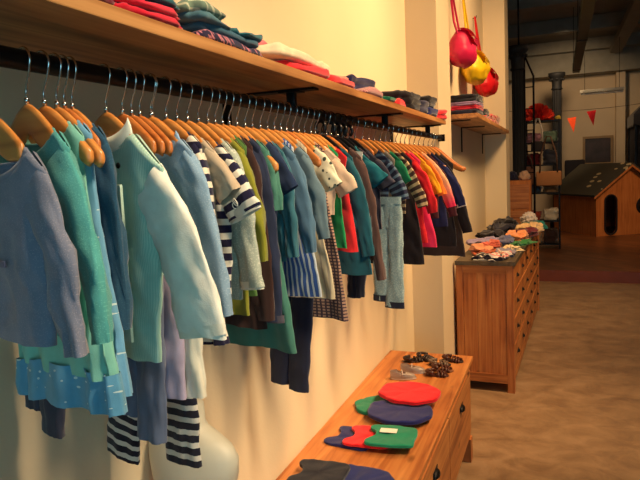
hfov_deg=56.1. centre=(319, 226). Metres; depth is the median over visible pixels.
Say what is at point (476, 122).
shelf
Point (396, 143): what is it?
hanger
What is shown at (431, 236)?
dress
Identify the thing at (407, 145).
hanger
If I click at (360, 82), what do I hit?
sweater
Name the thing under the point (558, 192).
shelf
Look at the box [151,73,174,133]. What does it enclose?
hanger
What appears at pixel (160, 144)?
hanger
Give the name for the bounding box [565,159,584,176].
armchair
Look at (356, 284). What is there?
leggings
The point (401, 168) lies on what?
shirt
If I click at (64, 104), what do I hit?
hanger
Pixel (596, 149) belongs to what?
framed picture
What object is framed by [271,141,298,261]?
cardigan
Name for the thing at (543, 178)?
tote bag
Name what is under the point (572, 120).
pennant
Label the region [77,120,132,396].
dress
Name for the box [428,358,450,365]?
sandal
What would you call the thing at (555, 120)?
shelf
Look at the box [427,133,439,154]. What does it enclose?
hanger
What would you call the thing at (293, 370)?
trousers
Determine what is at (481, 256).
shirt
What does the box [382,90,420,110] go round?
sweater
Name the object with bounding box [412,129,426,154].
hanger
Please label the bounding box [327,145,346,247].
tunic
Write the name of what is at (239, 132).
hanger
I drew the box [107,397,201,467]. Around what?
leggings
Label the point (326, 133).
hanger
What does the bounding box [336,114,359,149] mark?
hanger
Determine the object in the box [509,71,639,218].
wall
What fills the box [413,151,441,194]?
cardigan
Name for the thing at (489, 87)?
handbag
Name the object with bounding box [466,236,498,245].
shirt
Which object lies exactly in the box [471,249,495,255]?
shirt
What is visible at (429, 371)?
sandal
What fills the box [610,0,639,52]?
beam
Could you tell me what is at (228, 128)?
hanger
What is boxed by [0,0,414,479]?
wall
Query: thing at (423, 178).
dress
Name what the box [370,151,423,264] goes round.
dress
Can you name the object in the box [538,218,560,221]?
shelf
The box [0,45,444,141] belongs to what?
rail
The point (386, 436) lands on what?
folded tee
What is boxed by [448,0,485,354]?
wall
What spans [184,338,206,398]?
trousers
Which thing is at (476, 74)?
handbag
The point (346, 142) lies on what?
hanger
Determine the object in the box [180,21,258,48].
sweater
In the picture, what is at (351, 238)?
tunic
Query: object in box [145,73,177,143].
hanger
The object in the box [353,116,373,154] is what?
hanger
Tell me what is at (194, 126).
hanger
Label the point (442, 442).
sideboard
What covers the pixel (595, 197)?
playhouse
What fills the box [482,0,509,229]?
wall
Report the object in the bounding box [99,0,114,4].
sweater
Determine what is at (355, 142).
hanger
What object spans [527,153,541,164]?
bag
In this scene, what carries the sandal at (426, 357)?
on the sideboard
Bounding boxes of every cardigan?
[92,123,132,329]
[230,138,267,315]
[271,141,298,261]
[282,143,316,252]
[294,144,329,239]
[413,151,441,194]
[418,153,446,195]
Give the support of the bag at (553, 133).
on the display rack
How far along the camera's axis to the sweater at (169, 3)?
0.93 m
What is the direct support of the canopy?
on the platform
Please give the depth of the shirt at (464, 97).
4.20 m
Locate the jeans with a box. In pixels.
[373,197,404,308]
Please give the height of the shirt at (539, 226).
0.093 m
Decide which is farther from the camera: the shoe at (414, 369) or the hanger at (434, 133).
the hanger at (434, 133)
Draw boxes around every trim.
[507,0,607,13]
[508,11,639,40]
[508,46,639,82]
[526,32,639,56]
[539,270,639,283]
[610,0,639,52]
[615,71,625,162]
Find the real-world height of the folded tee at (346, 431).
0.012 m
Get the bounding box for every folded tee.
[286,459,349,479]
[324,426,368,450]
[342,425,387,448]
[345,464,394,479]
[364,424,417,448]
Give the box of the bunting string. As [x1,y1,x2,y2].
[509,103,639,111]
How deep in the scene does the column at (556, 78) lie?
11.78 m
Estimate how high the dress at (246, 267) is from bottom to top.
0.311 m
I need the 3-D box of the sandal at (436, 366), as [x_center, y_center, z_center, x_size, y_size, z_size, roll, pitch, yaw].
[0.579,0.666,2.848,0.109,0.030,0.068,0,6,22]
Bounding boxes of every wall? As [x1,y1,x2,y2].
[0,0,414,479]
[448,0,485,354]
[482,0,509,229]
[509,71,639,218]
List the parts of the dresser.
corner post, panel, rail, panel, rail, panel, corner post, drawer, drawer, drawer, drawer, drawer, drawer, drawer, drawer, drawer, drawer, drawer, drawer, drawer, drawer, drawer, drawer, drawer, drawer, drawer, drawer, drawer, drawer, drawer, corner post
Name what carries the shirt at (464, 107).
on the shirt at (467, 110)
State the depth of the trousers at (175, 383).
0.97 m
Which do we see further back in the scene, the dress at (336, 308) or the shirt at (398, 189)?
the shirt at (398, 189)
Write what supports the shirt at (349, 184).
hanging from the hanger at (312, 138)
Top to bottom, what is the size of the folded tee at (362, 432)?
0.013 m
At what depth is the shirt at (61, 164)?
0.73 m
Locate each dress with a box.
[15,121,127,417]
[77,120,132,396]
[220,138,264,299]
[226,140,296,353]
[282,138,321,296]
[290,139,334,299]
[313,142,348,321]
[338,147,374,275]
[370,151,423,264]
[405,151,436,242]
[409,151,436,246]
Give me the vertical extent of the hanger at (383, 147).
0.164 m
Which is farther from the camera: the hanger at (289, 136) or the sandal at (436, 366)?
the sandal at (436, 366)
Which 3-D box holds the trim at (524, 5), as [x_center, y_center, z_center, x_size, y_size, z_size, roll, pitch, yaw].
[4.791,-3.321,8.108,7.400,0.230,0.200,0,6,22]
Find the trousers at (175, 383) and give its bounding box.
[163,275,186,399]
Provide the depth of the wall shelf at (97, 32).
1.05 m
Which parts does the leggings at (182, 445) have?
leg, leg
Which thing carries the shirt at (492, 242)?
on the shirt
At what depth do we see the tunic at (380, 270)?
1.79 m
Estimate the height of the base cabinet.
1.120 m
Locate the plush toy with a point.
(528, 216)
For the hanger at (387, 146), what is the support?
hanging from the rail
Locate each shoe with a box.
[390,369,416,379]
[400,363,425,373]
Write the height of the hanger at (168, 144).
0.145 m
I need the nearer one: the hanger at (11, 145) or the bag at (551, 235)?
the hanger at (11, 145)
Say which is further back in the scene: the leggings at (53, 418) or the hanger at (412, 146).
the hanger at (412, 146)
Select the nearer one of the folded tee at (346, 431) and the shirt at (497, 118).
the folded tee at (346, 431)
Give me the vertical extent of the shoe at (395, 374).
0.043 m
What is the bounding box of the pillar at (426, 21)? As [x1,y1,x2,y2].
[404,0,455,354]
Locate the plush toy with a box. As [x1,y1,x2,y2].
[520,211,537,222]
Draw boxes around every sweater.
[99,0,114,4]
[113,0,179,20]
[114,2,182,28]
[145,0,179,10]
[175,0,226,20]
[177,10,230,29]
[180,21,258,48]
[185,132,229,345]
[192,29,262,56]
[230,28,262,42]
[248,136,284,323]
[256,42,329,69]
[265,139,297,217]
[275,60,329,78]
[327,74,354,88]
[342,74,375,88]
[356,87,382,97]
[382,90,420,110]
[382,96,395,101]
[394,98,405,106]
[394,150,427,213]
[419,95,436,107]
[419,100,428,113]
[426,152,456,217]
[427,107,437,116]
[437,110,446,119]
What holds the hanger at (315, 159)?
hanging from the rail
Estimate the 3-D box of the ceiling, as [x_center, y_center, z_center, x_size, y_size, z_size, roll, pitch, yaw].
[3.374,-3.217,4.571,7.800,0.350,17.600,0,6,22]
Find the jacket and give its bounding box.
[430,152,466,226]
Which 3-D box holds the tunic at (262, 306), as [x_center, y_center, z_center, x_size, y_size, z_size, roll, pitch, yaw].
[-0.193,0.011,1.268,0.234,0.399,0.038,2,7,37]
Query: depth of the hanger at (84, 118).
0.85 m
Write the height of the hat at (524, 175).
0.125 m
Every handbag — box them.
[449,0,478,68]
[460,0,490,85]
[473,15,498,96]
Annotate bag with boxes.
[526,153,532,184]
[527,133,540,142]
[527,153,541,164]
[531,118,544,151]
[532,177,541,192]
[532,210,541,219]
[536,136,561,185]
[542,149,557,163]
[543,130,557,141]
[543,185,557,191]
[543,208,558,219]
[543,227,558,242]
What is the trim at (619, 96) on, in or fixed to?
attached to the wall at (604, 121)
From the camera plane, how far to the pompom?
9.20 m
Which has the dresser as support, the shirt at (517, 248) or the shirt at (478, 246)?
the shirt at (517, 248)
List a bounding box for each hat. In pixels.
[510,171,516,179]
[518,170,529,179]
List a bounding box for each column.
[508,44,527,179]
[548,72,564,227]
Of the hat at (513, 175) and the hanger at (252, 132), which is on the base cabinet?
the hat at (513, 175)
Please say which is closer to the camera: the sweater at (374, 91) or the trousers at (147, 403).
the trousers at (147, 403)
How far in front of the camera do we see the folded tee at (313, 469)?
1.88 m
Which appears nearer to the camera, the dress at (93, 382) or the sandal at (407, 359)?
the dress at (93, 382)
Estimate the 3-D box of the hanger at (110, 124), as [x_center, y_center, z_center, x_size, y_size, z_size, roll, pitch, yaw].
[-0.330,-0.170,0.927,0.180,0.163,0.009,1,7,35]
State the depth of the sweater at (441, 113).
3.07 m
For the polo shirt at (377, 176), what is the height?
0.173 m
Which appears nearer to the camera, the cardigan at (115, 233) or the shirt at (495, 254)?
the cardigan at (115, 233)
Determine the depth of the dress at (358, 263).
1.72 m
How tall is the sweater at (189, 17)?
0.022 m
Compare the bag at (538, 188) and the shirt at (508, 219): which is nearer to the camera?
the shirt at (508, 219)
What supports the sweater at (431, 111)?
on the wall shelf at (97, 32)
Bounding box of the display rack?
[526,119,560,248]
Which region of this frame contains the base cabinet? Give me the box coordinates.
[510,179,531,223]
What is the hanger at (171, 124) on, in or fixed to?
hanging from the rail
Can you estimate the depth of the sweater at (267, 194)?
1.24 m
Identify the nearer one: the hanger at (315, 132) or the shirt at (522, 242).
the hanger at (315, 132)
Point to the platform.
(582, 252)
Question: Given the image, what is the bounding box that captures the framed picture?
[583,135,612,163]
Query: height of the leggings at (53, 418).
0.260 m
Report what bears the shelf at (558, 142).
attached to the display rack
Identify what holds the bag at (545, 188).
on the display rack
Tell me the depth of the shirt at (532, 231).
5.05 m
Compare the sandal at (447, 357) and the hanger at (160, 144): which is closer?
the hanger at (160, 144)
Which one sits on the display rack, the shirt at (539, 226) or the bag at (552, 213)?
the bag at (552, 213)
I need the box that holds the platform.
[539,222,639,271]
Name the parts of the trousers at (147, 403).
leg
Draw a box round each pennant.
[567,117,575,131]
[587,110,595,124]
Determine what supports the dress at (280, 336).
hanging from the hanger at (274, 163)
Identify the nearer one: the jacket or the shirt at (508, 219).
the jacket
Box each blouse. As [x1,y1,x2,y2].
[313,145,342,191]
[422,152,455,207]
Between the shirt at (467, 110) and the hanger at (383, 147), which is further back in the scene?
the shirt at (467, 110)
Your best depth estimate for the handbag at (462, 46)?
4.15 m
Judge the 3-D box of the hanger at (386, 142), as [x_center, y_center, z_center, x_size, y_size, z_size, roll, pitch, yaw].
[0.264,-0.335,2.412,0.184,0.164,0.009,1,6,30]
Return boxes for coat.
[423,154,464,256]
[434,153,472,245]
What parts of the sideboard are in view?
drawer, cup handle, drawer, cup handle, leg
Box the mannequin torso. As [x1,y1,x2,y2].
[148,399,238,479]
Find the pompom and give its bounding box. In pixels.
[526,103,554,120]
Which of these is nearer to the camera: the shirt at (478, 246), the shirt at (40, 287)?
the shirt at (40, 287)
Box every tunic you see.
[224,136,274,329]
[234,135,257,295]
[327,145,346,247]
[335,147,357,251]
[348,148,386,280]
[359,148,368,158]
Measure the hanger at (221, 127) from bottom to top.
0.137 m
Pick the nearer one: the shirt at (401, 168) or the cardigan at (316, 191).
the cardigan at (316, 191)
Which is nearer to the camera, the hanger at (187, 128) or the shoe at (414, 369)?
the hanger at (187, 128)
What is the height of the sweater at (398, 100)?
0.034 m
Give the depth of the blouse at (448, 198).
2.71 m
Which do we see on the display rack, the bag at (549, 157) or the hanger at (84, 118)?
the bag at (549, 157)
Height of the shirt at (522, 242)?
0.044 m
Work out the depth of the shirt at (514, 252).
4.07 m
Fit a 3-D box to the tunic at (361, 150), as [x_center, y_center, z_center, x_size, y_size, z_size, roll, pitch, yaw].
[0.086,-0.101,1.959,0.241,0.308,0.039,1,7,36]
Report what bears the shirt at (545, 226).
on the dresser
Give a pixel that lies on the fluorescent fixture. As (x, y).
(614, 89)
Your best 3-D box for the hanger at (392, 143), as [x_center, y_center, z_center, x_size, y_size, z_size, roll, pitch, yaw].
[0.290,-0.339,2.477,0.200,0.171,0.009,1,6,30]
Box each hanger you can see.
[0,119,24,161]
[10,46,52,147]
[28,50,93,166]
[49,53,104,167]
[59,54,100,147]
[67,56,92,128]
[94,63,129,136]
[116,67,156,154]
[126,69,164,155]
[135,70,172,155]
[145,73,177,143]
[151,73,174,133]
[160,76,188,139]
[172,78,201,142]
[183,81,216,147]
[193,83,221,143]
[203,85,231,143]
[211,87,235,139]
[219,88,240,138]
[226,89,249,140]
[233,91,278,172]
[242,93,266,144]
[249,94,272,143]
[256,96,283,148]
[264,98,283,142]
[271,99,296,149]
[278,101,296,143]
[284,102,320,167]
[292,105,314,150]
[297,104,314,145]
[302,106,325,149]
[308,107,328,147]
[313,108,335,149]
[314,109,340,149]
[325,110,347,151]
[325,111,349,151]
[331,113,356,150]
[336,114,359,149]
[343,115,366,151]
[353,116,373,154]
[360,118,377,153]
[367,119,384,152]
[373,121,389,152]
[378,122,394,152]
[385,125,401,152]
[388,124,405,152]
[394,125,409,152]
[399,126,413,153]
[403,127,418,153]
[407,128,422,153]
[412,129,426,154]
[417,130,444,165]
[422,131,434,154]
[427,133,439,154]
[431,133,463,171]
[434,133,465,171]
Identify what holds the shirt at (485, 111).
on the shirt
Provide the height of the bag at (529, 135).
0.158 m
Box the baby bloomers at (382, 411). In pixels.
[367,400,432,425]
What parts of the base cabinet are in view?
drawer, drawer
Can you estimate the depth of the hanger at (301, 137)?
1.56 m
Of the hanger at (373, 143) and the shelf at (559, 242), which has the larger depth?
the shelf at (559, 242)
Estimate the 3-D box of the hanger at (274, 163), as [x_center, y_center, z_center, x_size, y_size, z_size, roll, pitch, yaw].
[-0.179,-0.204,1.303,0.220,0.180,0.012,2,7,37]
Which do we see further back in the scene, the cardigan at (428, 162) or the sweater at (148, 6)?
the cardigan at (428, 162)
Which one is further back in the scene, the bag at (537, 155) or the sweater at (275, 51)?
the bag at (537, 155)
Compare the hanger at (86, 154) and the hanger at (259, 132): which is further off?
the hanger at (259, 132)
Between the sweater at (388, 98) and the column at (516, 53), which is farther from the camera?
the column at (516, 53)
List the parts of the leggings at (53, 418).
leg, leg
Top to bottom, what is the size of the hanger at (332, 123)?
0.156 m
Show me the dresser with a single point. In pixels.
(498, 302)
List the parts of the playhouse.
roof panel, door trim, gable trim, window trim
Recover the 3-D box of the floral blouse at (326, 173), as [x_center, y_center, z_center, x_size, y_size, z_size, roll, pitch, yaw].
[-0.066,-0.138,1.585,0.284,0.147,0.040,1,6,32]
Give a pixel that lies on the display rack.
(554, 120)
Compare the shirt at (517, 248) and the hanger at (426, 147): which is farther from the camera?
the shirt at (517, 248)
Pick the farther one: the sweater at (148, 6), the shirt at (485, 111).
the shirt at (485, 111)
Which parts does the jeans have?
leg, leg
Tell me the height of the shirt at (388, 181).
0.268 m
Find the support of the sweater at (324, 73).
on the wall shelf at (97, 32)
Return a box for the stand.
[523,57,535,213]
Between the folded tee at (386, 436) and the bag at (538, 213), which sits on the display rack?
the bag at (538, 213)
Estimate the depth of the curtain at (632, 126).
11.88 m
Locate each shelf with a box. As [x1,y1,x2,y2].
[0,0,445,142]
[451,113,508,153]
[526,119,559,123]
[526,141,559,144]
[526,164,559,166]
[536,191,560,193]
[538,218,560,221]
[539,241,560,244]
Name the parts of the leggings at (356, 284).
leg, leg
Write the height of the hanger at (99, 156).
0.162 m
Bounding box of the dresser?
[454,224,539,393]
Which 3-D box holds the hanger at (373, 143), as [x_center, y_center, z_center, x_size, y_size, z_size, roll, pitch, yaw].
[0.179,-0.314,2.200,0.174,0.160,0.009,1,7,36]
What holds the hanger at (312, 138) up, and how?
hanging from the rail
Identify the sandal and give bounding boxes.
[403,355,423,362]
[416,352,433,361]
[425,368,448,376]
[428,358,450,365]
[431,363,453,372]
[442,354,463,362]
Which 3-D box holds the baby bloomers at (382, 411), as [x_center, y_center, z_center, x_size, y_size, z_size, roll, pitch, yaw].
[0.310,0.713,2.321,0.251,0.020,0.220,-1,6,16]
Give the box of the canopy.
[627,106,639,167]
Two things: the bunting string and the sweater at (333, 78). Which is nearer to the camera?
the sweater at (333, 78)
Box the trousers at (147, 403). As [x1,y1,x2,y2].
[125,276,167,444]
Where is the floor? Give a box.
[456,281,639,479]
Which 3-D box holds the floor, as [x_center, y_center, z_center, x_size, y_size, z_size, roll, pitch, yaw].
[2.881,1.276,1.659,6.200,0.100,10.930,0,6,22]
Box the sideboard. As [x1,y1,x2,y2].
[276,350,472,479]
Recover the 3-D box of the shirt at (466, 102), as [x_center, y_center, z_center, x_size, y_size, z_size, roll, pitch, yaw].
[1.065,-0.881,4.339,0.207,0.029,0.350,0,6,22]
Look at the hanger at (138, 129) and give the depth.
0.94 m
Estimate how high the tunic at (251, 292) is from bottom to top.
0.324 m
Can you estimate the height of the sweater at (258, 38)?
0.019 m
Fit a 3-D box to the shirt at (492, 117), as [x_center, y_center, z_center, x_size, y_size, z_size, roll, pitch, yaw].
[1.377,-0.919,5.137,0.217,0.084,0.319,0,6,22]
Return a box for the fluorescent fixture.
[580,37,624,94]
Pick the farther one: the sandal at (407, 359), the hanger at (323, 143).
the sandal at (407, 359)
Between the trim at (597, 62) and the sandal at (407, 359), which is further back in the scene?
the trim at (597, 62)
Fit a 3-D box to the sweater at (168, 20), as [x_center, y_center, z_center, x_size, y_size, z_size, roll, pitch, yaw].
[-0.353,-0.322,0.954,0.249,0.020,0.169,0,6,22]
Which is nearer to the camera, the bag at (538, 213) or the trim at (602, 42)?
the bag at (538, 213)
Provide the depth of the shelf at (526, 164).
9.16 m
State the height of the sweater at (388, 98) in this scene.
0.022 m
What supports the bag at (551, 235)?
on the display rack
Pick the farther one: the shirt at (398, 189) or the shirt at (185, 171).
the shirt at (398, 189)
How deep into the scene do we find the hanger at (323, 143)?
1.67 m
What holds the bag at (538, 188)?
on the display rack
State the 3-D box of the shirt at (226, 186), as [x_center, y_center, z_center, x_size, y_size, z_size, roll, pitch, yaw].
[-0.253,-0.027,1.117,0.296,0.269,0.040,1,7,35]
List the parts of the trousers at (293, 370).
leg, leg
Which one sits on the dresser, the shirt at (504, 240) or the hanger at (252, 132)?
the shirt at (504, 240)
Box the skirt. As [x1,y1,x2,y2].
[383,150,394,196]
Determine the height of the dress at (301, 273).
0.376 m
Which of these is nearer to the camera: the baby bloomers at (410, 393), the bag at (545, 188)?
the baby bloomers at (410, 393)
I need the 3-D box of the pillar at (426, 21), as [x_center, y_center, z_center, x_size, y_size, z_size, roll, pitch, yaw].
[0.589,-0.986,3.791,0.385,4.200,0.440,0,6,22]
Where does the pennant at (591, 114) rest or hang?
hanging from the bunting string
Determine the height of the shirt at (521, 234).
0.090 m
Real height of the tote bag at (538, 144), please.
0.505 m
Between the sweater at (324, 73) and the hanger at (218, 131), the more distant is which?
the sweater at (324, 73)
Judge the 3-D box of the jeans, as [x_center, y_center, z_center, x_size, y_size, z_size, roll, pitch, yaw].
[0.228,0.087,2.028,0.122,0.376,0.031,1,7,35]
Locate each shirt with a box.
[0,127,113,344]
[0,147,89,357]
[107,118,226,362]
[155,130,233,316]
[200,137,240,216]
[214,142,261,293]
[324,146,357,214]
[354,146,387,188]
[366,149,394,228]
[374,149,408,200]
[389,150,411,183]
[450,94,482,102]
[451,101,483,106]
[451,104,483,111]
[451,109,483,114]
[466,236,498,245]
[468,243,493,250]
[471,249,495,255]
[471,252,506,261]
[475,229,506,237]
[482,239,500,246]
[483,109,488,115]
[486,222,515,231]
[488,114,494,121]
[488,249,512,257]
[493,216,518,225]
[494,115,499,124]
[495,247,516,256]
[498,235,513,246]
[503,244,524,251]
[505,230,528,240]
[510,239,536,245]
[515,222,543,231]
[516,227,538,236]
[521,220,547,228]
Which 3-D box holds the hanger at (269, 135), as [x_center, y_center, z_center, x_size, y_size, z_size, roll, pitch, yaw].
[-0.139,-0.229,1.403,0.154,0.151,0.009,1,6,31]
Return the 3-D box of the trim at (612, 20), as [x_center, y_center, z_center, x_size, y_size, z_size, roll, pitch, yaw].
[5.567,-3.537,10.047,7.400,0.230,0.200,0,6,22]
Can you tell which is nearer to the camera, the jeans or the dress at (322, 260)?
the dress at (322, 260)
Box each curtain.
[630,124,637,165]
[638,125,639,167]
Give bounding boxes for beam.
[572,0,595,72]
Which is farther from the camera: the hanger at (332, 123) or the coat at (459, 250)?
the coat at (459, 250)
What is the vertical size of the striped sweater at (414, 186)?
0.247 m
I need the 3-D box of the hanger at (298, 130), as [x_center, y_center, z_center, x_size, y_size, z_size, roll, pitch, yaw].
[-0.057,-0.259,1.609,0.124,0.138,0.009,1,7,35]
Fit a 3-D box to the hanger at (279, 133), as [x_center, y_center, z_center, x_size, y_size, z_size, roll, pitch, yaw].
[-0.112,-0.235,1.472,0.160,0.154,0.010,1,6,32]
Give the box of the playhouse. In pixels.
[548,162,639,236]
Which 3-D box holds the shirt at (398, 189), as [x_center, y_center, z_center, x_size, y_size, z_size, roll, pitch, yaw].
[0.157,-0.155,2.138,0.354,0.237,0.037,1,7,36]
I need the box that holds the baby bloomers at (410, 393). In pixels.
[378,381,440,405]
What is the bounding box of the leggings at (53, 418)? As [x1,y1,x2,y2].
[25,395,65,438]
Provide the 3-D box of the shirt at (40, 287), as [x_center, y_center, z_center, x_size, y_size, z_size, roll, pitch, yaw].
[-0.399,0.026,0.755,0.311,0.246,0.042,1,6,33]
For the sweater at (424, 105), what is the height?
0.062 m
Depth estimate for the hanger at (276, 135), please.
1.42 m
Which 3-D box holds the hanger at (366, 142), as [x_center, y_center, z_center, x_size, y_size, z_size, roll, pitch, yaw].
[0.150,-0.302,2.126,0.188,0.166,0.009,1,7,36]
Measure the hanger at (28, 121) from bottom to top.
0.148 m
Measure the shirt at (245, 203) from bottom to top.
0.323 m
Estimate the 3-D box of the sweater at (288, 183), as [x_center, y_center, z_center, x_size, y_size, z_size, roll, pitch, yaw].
[-0.161,-0.095,1.347,0.266,0.194,0.036,1,6,30]
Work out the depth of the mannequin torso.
1.22 m
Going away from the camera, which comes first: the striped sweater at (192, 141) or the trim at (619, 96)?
the striped sweater at (192, 141)
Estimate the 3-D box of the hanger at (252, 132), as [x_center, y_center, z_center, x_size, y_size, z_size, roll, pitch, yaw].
[-0.167,-0.226,1.335,0.136,0.143,0.010,1,6,30]
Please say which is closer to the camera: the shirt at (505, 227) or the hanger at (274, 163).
the hanger at (274, 163)
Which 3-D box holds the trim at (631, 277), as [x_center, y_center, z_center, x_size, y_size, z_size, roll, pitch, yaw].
[4.332,0.598,6.904,7.400,0.140,0.030,0,6,22]
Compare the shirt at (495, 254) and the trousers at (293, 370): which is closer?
the trousers at (293, 370)
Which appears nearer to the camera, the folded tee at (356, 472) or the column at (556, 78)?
the folded tee at (356, 472)
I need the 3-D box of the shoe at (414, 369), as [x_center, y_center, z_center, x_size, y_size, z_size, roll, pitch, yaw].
[0.441,0.667,2.839,0.119,0.043,0.055,0,6,22]
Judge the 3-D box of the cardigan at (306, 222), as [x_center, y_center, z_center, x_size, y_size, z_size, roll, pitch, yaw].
[-0.133,-0.067,1.419,0.284,0.254,0.041,1,6,31]
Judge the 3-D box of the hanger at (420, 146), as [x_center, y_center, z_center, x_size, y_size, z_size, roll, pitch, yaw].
[0.490,-0.379,2.977,0.280,0.203,0.012,1,6,33]
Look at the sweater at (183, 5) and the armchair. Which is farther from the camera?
the armchair
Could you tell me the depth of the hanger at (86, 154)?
0.80 m
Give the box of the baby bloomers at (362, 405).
[355,395,385,415]
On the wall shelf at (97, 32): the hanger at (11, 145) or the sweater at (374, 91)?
the sweater at (374, 91)
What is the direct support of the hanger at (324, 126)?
hanging from the rail
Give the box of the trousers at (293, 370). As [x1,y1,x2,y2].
[270,296,313,392]
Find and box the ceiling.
[508,0,639,45]
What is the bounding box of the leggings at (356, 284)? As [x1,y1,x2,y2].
[347,216,370,297]
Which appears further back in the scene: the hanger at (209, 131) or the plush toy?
the plush toy
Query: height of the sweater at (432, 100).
0.061 m
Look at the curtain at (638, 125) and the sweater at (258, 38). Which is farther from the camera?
the curtain at (638, 125)
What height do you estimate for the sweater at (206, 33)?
0.021 m
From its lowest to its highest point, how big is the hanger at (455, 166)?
0.219 m
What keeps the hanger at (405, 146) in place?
hanging from the rail
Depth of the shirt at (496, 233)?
4.85 m

